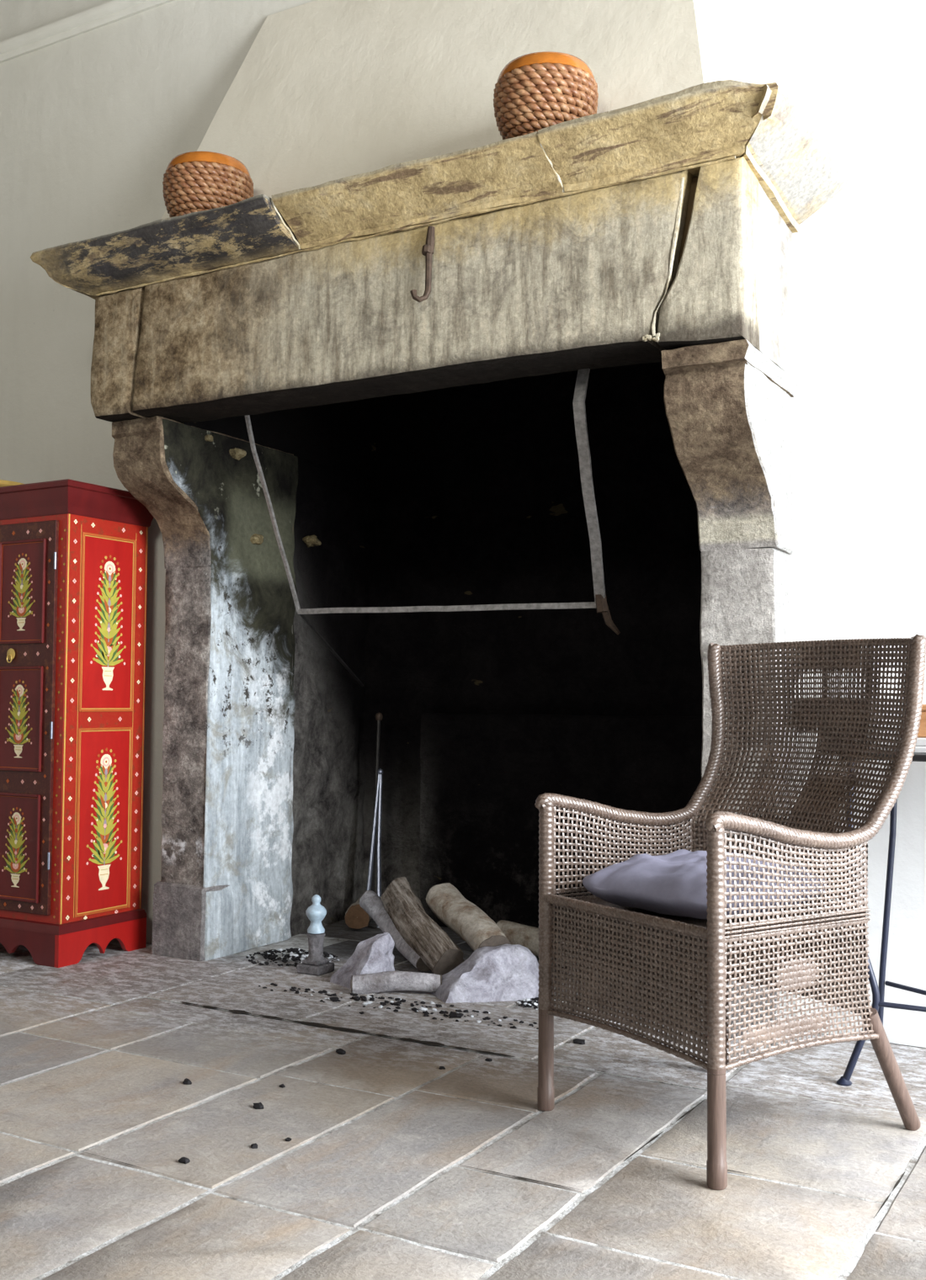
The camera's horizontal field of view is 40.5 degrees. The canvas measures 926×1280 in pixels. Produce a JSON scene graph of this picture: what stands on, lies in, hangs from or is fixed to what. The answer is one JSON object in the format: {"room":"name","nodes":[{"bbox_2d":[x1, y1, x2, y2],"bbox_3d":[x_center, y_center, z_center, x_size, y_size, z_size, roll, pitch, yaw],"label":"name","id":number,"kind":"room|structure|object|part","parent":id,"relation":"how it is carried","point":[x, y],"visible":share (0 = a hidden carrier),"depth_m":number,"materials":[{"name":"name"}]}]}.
{"room":"traditional dwelling","nodes":[
{"label":"traditional dwelling","id":0,"kind":"room"},
{"bbox_2d":[0,919,925,1279],"bbox_3d":[-0.810,0.981,1.568,7.400,0.062,7.200,-1,-3,30],"label":"floor","id":1,"kind":"structure","parent":0,"point":[395,1165],"depth_m":2.52,"materials":[{"name":"stone"}]},
{"bbox_2d":[0,478,154,967],"bbox_3d":[-1.519,0.286,4.489,0.739,1.606,0.448,-1,-3,30],"label":"tall cabinet","id":2,"kind":"object","parent":1,"relation":"on","point":[73,554],"visible":1,"depth_m":4.25,"materials":[{"name":"red wood"}]},
{"bbox_3d":[-1.540,0.053,4.274,0.040,0.050,0.013,-1,-3,30],"label":"ring pull","id":3,"kind":"part","parent":2,"relation":"part of","materials":[{"name":"gold metal"}]},
{"bbox_2d":[0,479,22,487],"bbox_3d":[-1.703,-0.539,4.536,0.264,0.044,0.264,-1,-3,30],"label":"dish","id":4,"kind":"object","parent":2,"relation":"on","point":[2,482],"visible":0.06,"depth_m":4.45,"materials":[{"name":"gold metal"}]},
{"bbox_3d":[-1.504,0.696,4.223,0.223,0.358,0.010,-1,-3,30],"label":"door panel","id":5,"kind":"part","parent":2,"relation":"part of","materials":[{"name":"red wood"}]},
{"bbox_3d":[-1.501,0.266,4.244,0.223,0.353,0.010,-1,-3,30],"label":"door panel","id":6,"kind":"part","parent":2,"relation":"part of","materials":[{"name":"red wood"}]},
{"bbox_3d":[-1.499,-0.164,4.264,0.223,0.353,0.010,-1,-3,30],"label":"door panel","id":7,"kind":"part","parent":2,"relation":"part of","materials":[{"name":"red wood"}]},
{"bbox_3d":[-1.485,0.256,4.248,0.283,1.313,0.015,-1,-3,30],"label":"door","id":8,"kind":"part","parent":2,"relation":"part of","materials":[{"name":"red paint"}]},
{"bbox_3d":[-1.522,0.967,4.457,0.691,0.032,0.403,-1,-3,30],"label":"moulding","id":9,"kind":"part","parent":2,"relation":"part of","materials":[{"name":"red wood"}]},
{"bbox_3d":[-1.515,-0.462,4.526,0.739,0.108,0.448,-1,-3,30],"label":"crown moulding","id":10,"kind":"part","parent":2,"relation":"part of","materials":[{"name":"red wood"}]},
{"bbox_3d":[-1.230,0.617,4.309,0.005,0.630,0.250,-1,-3,30],"label":"flower panel","id":11,"kind":"part","parent":2,"relation":"part of","materials":[{"name":"red wood"}]},
{"bbox_3d":[-1.230,0.263,4.327,0.001,1.371,0.372,-1,-3,30],"label":"panel","id":12,"kind":"part","parent":2,"relation":"part of","materials":[{"name":"red paint"}]},
{"bbox_3d":[-1.226,-0.057,4.341,0.005,0.608,0.250,-1,-3,30],"label":"flower panel","id":13,"kind":"part","parent":2,"relation":"part of","materials":[{"name":"red wood"}]},
{"bbox_2d":[178,1157,190,1163],"bbox_3d":[-0.530,0.990,2.390,0.022,0.012,0.021,-1,-3,30],"label":"crumb","id":14,"kind":"object","parent":1,"relation":"on","point":[183,1160],"visible":1,"depth_m":2.38,"materials":[{"name":"black stone"}]},
{"bbox_2d":[182,1078,191,1084],"bbox_3d":[-0.632,1.013,2.876,0.017,0.014,0.024,2,-3,-28],"label":"crumb","id":15,"kind":"object","parent":1,"relation":"on","point":[187,1081],"visible":1,"depth_m":2.87,"materials":[{"name":"black stone"}]},
{"bbox_2d":[250,1142,257,1148],"bbox_3d":[-0.410,0.996,2.471,0.014,0.010,0.018,1,-3,-12],"label":"crumb","id":16,"kind":"object","parent":1,"relation":"on","point":[252,1145],"visible":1,"depth_m":2.46,"materials":[{"name":"black stone"}]},
{"bbox_2d":[253,1102,263,1109],"bbox_3d":[-0.442,1.004,2.707,0.021,0.012,0.026,1,-3,-21],"label":"crumb","id":17,"kind":"object","parent":1,"relation":"on","point":[257,1105],"visible":1,"depth_m":2.70,"materials":[{"name":"black stone"}]},
{"bbox_2d":[245,947,339,966],"bbox_3d":[-0.574,1.068,4.268,0.341,0.037,0.276,-1,-3,30],"label":"rubble","id":18,"kind":"object","parent":1,"relation":"on","point":[269,954],"visible":0.77,"depth_m":4.25,"materials":[{"name":"black stone"}]},
{"bbox_2d":[296,894,334,976],"bbox_3d":[-0.477,0.951,4.073,0.090,0.249,0.090,-1,-3,30],"label":"finial","id":19,"kind":"object","parent":1,"relation":"on","point":[316,963],"visible":1,"depth_m":4.05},
{"bbox_2d":[329,996,339,1002],"bbox_3d":[-0.377,1.052,3.675,0.028,0.015,0.025,0,-3,4],"label":"crumb","id":20,"kind":"object","parent":1,"relation":"on","point":[336,999],"visible":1,"depth_m":3.67,"materials":[{"name":"black stone"}]},
{"bbox_2d":[335,1048,345,1054],"bbox_3d":[-0.306,1.026,3.130,0.021,0.013,0.025,2,-3,-25],"label":"crumb","id":21,"kind":"object","parent":1,"relation":"on","point":[340,1051],"visible":1,"depth_m":3.12,"materials":[{"name":"black stone"}]},
{"bbox_2d":[345,897,371,929],"bbox_3d":[-0.401,1.062,4.894,0.102,0.104,0.268,0,-3,2],"label":"log","id":22,"kind":"object","parent":1,"relation":"on","point":[356,916],"visible":0.69,"depth_m":4.76,"materials":[{"name":"brown wood"}]},
{"bbox_2d":[330,934,394,988],"bbox_3d":[-0.297,0.995,3.916,0.179,0.152,0.154,3,-4,-39],"label":"stone block","id":23,"kind":"object","parent":1,"relation":"on","point":[374,956],"visible":0.82,"depth_m":3.88,"materials":[{"name":"grey stone"}]},
{"bbox_2d":[366,768,382,928],"bbox_3d":[-0.351,0.808,4.905,0.074,0.602,0.179,0,-3,-3],"label":"tongs","id":24,"kind":"object","parent":1,"relation":"on","point":[379,788],"visible":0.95,"depth_m":4.92,"materials":[{"name":"metal"}]},
{"bbox_3d":[-0.326,0.820,4.901,0.021,0.579,0.170,1,-3,-4],"label":"tong arm","id":25,"kind":"part","parent":24,"relation":"part of","materials":[{"name":"metal"}]},
{"bbox_3d":[-0.329,0.524,4.997,0.026,0.026,0.026,-1,-3,30],"label":"pivot knob","id":26,"kind":"part","parent":24,"relation":"part of","materials":[{"name":"metal"}]},
{"bbox_2d":[369,711,382,922],"bbox_3d":[-0.347,0.699,4.987,0.031,0.824,0.098,0,-3,15],"label":"fire poker","id":27,"kind":"object","parent":1,"relation":"on","point":[379,716],"visible":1,"depth_m":5.00,"materials":[{"name":"metal"}]},
{"bbox_3d":[-0.337,0.308,5.039,0.032,0.038,0.032,-1,-3,30],"label":"handle knob","id":28,"kind":"part","parent":27,"relation":"part of","materials":[{"name":"metal"}]},
{"bbox_2d":[350,971,441,993],"bbox_3d":[-0.199,1.033,3.777,0.276,0.074,0.066,0,-3,1],"label":"log","id":29,"kind":"object","parent":1,"relation":"on","point":[385,981],"visible":0.94,"depth_m":3.75,"materials":[{"name":"grey wood"}]},
{"bbox_2d":[258,982,538,1029],"bbox_3d":[-0.202,1.052,3.630,0.965,0.014,0.164,-1,-3,30],"label":"rubble","id":30,"kind":"object","parent":1,"relation":"on","point":[354,996],"visible":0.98,"depth_m":3.63,"materials":[{"name":"black stone"}]},
{"bbox_2d":[380,876,463,975],"bbox_3d":[-0.149,0.947,4.156,0.122,0.259,0.543,1,-3,-22],"label":"log","id":31,"kind":"object","parent":1,"relation":"on","point":[405,909],"visible":0.93,"depth_m":4.08,"materials":[{"name":"brown wood"}]},
{"bbox_2d":[359,890,430,971],"bbox_3d":[-0.224,0.976,4.244,0.079,0.191,0.524,2,-3,-26],"label":"log","id":32,"kind":"object","parent":31,"relation":"on","point":[369,900],"visible":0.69,"depth_m":4.26,"materials":[{"name":"grey wood"}]},
{"bbox_2d":[29,79,846,1043],"bbox_3d":[0.026,-0.128,4.155,2.565,2.464,1.597,-1,-3,30],"label":"fireplace","id":33,"kind":"object","parent":1,"relation":"on","point":[403,346],"visible":0.89,"depth_m":4.34,"materials":[{"name":"stone"}]},
{"bbox_3d":[-1.163,-1.199,4.351,0.328,0.138,0.635,-1,-3,30],"label":"cornice stone","id":34,"kind":"part","parent":33,"relation":"part of","materials":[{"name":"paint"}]},
{"bbox_3d":[-0.880,-1.215,4.074,1.003,0.137,0.450,-1,-3,30],"label":"cornice stone","id":35,"kind":"part","parent":33,"relation":"part of","materials":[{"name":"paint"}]},
{"bbox_2d":[162,151,253,218],"bbox_3d":[-0.809,-1.395,3.986,0.284,0.222,0.284,-1,-3,30],"label":"basket pot","id":36,"kind":"object","parent":33,"relation":"on","point":[193,182],"visible":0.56,"depth_m":3.87,"materials":[{"name":"wicker"}]},
{"bbox_3d":[-0.074,-1.234,3.631,0.897,0.141,0.420,-1,-3,30],"label":"cornice stone","id":37,"kind":"part","parent":33,"relation":"part of","materials":[{"name":"beige stone"}]},
{"bbox_2d":[244,368,620,686],"bbox_3d":[-0.041,-0.295,4.284,1.495,0.896,1.128,-1,-3,30],"label":"frame","id":38,"kind":"object","parent":33,"relation":"attached to","point":[600,603],"visible":0.98,"depth_m":3.80,"materials":[{"name":"grey metal"}]},
{"bbox_2d":[493,51,598,139],"bbox_3d":[0.223,-1.426,3.396,0.284,0.222,0.284,3,-4,-39],"label":"basket pot","id":39,"kind":"object","parent":33,"relation":"on","point":[534,91],"visible":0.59,"depth_m":3.29,"materials":[{"name":"wicker"}]},
{"bbox_3d":[0.561,-1.255,3.264,0.623,0.154,0.421,-1,-3,30],"label":"cornice stone","id":40,"kind":"part","parent":33,"relation":"part of","materials":[{"name":"beige stone"}]},
{"bbox_3d":[0.715,-0.701,3.327,0.232,0.050,0.473,-1,-3,30],"label":"moulding","id":41,"kind":"part","parent":33,"relation":"part of","materials":[{"name":"stone"}]},
{"bbox_3d":[0.777,-1.224,3.255,0.314,0.177,0.608,-1,-3,30],"label":"cornice stone","id":42,"kind":"part","parent":33,"relation":"part of","materials":[{"name":"beige stone"}]},
{"bbox_2d":[448,1011,461,1018],"bbox_3d":[-0.022,1.044,3.492,0.037,0.018,0.024,-1,-3,30],"label":"crumb","id":43,"kind":"object","parent":1,"relation":"on","point":[452,1014],"visible":1,"depth_m":3.49,"materials":[{"name":"black stone"}]},
{"bbox_2d":[430,943,538,1003],"bbox_3d":[0.081,0.992,3.784,0.361,0.150,0.206,1,-3,-10],"label":"rock","id":44,"kind":"object","parent":1,"relation":"on","point":[498,972],"visible":0.93,"depth_m":3.73,"materials":[{"name":"pale grey stone"}]},
{"bbox_2d":[425,882,510,950],"bbox_3d":[0.011,0.917,4.053,0.118,0.208,0.458,2,-3,-24],"label":"log","id":45,"kind":"object","parent":44,"relation":"on","point":[470,923],"visible":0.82,"depth_m":4.01,"materials":[{"name":"brown wood"}]},
{"bbox_2d":[495,919,616,974],"bbox_3d":[0.339,1.012,4.114,0.576,0.120,0.100,-2,-4,45],"label":"log","id":46,"kind":"object","parent":1,"relation":"on","point":[516,933],"visible":0.2,"depth_m":4.20,"materials":[{"name":"brown wood"}]},
{"bbox_2d":[516,994,595,1011],"bbox_3d":[0.278,1.052,3.661,0.252,0.021,0.219,-1,-3,30],"label":"rubble","id":47,"kind":"object","parent":1,"relation":"on","point":[521,1002],"visible":0.27,"depth_m":3.64,"materials":[{"name":"black stone"}]},
{"bbox_2d":[572,1038,584,1045],"bbox_3d":[0.299,1.035,3.236,0.025,0.013,0.033,3,-4,-43],"label":"crumb","id":48,"kind":"object","parent":1,"relation":"on","point":[578,1041],"visible":1,"depth_m":3.23,"materials":[{"name":"black stone"}]},
{"bbox_2d":[534,634,925,1189],"bbox_3d":[0.573,0.503,2.687,0.647,1.028,0.579,2,-3,-33],"label":"wicker armchair","id":49,"kind":"object","parent":1,"relation":"on","point":[816,948],"visible":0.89,"depth_m":2.61,"materials":[{"name":"brown wicker"}]},
{"bbox_3d":[0.180,0.906,2.720,0.037,0.214,0.037,2,-3,-33],"label":"leg","id":50,"kind":"part","parent":49,"relation":"part of","materials":[{"name":"brown wicker"}]},
{"bbox_3d":[0.182,0.581,2.735,0.035,0.457,0.035,2,-3,-33],"label":"wrapped post","id":51,"kind":"part","parent":49,"relation":"part of","materials":[{"name":"brown wicker"}]},
{"bbox_3d":[0.320,0.550,2.518,0.023,0.023,0.511,2,-3,-33],"label":"seat rail","id":52,"kind":"part","parent":49,"relation":"part of","materials":[{"name":"brown wicker"}]},
{"bbox_3d":[0.587,0.901,2.967,0.034,0.253,0.090,-2,-4,45],"label":"leg","id":53,"kind":"part","parent":49,"relation":"part of","materials":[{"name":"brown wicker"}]},
{"bbox_2d":[582,849,827,918],"bbox_3d":[0.503,0.512,2.640,0.378,0.120,0.430,1,-3,-36],"label":"seat cushion","id":54,"kind":"object","parent":49,"relation":"on","point":[673,884],"visible":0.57,"depth_m":2.54,"materials":[{"name":"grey fabric"}]},
{"bbox_3d":[0.464,0.561,2.304,0.035,0.457,0.035,2,-3,-33],"label":"wrapped post","id":55,"kind":"part","parent":49,"relation":"part of","materials":[{"name":"brown wicker"}]},
{"bbox_3d":[0.462,0.887,2.288,0.037,0.214,0.037,2,-3,-33],"label":"leg","id":56,"kind":"part","parent":49,"relation":"part of","materials":[{"name":"brown wicker"}]},
{"bbox_3d":[0.511,0.575,2.643,0.433,0.011,0.499,2,-3,-33],"label":"seat","id":57,"kind":"part","parent":49,"relation":"part of","materials":[{"name":"brown wicker"}]},
{"bbox_3d":[0.812,0.008,2.867,0.053,0.019,0.549,3,-4,-39],"label":"rail","id":58,"kind":"part","parent":49,"relation":"part of","materials":[{"name":"brown wicker"}]},
{"bbox_3d":[0.878,0.883,2.580,0.152,0.261,0.035,2,-3,-28],"label":"leg","id":59,"kind":"part","parent":49,"relation":"part of","materials":[{"name":"brown wicker"}]},
{"bbox_2d":[836,748,925,1086],"bbox_3d":[1.430,0.643,2.806,1.100,0.764,0.378,-1,-3,30],"label":"metal table","id":60,"kind":"object","parent":1,"relation":"on","point":[878,992],"visible":0.48,"depth_m":3.17,"materials":[{"name":"blue paint"}]},
{"bbox_3d":[0.921,0.650,2.911,0.087,0.744,0.036,-1,-3,30],"label":"leg","id":61,"kind":"part","parent":60,"relation":"part of","materials":[{"name":"blue paint"}]},
{"bbox_3d":[1.079,0.666,3.198,0.066,0.745,0.017,-2,-3,37],"label":"leg","id":62,"kind":"part","parent":60,"relation":"part of","materials":[{"name":"blue paint"}]},
{"bbox_2d":[913,738,925,754],"bbox_3d":[1.262,0.248,2.950,0.350,0.036,0.270,-1,-3,30],"label":"paper stack","id":63,"kind":"object","parent":60,"relation":"on","point":[920,747],"visible":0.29,"depth_m":2.91,"materials":[{"name":"white paper"}]},
{"bbox_2d":[917,704,925,738],"bbox_3d":[1.258,0.192,2.961,0.333,0.078,0.248,-1,-3,30],"label":"wooden box","id":64,"kind":"object","parent":63,"relation":"on","point":[921,733],"visible":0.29,"depth_m":2.93,"materials":[{"name":"orange wood"}]},
{"bbox_3d":[1.259,0.161,2.962,0.333,0.016,0.248,-1,-3,30],"label":"lid","id":65,"kind":"part","parent":64,"relation":"part of","materials":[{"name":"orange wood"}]},
{"bbox_2d":[0,0,925,1047],"bbox_3d":[0.492,-0.929,3.915,7.400,4.000,0.350,-1,-3,30],"label":"wall","id":66,"kind":"structure","parent":0,"point":[92,123],"depth_m":3.46,"materials":[{"name":"white paint"}]},
{"bbox_2d":[0,0,175,63],"bbox_3d":[0.403,-2.454,3.817,7.400,0.068,0.048,-1,-3,30],"label":"trim","id":67,"kind":"structure","parent":66,"relation":"attached to","point":[113,11],"depth_m":4.91,"materials":[{"name":"white paint"}]},
{"bbox_2d":[159,0,725,221],"bbox_3d":[-0.155,-1.731,3.942,2.062,1.006,0.361,-1,-3,30],"label":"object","id":68,"kind":"structure","parent":66,"relation":"attached to","point":[326,91],"depth_m":3.94,"materials":[{"name":"beige paint"}]}
]}

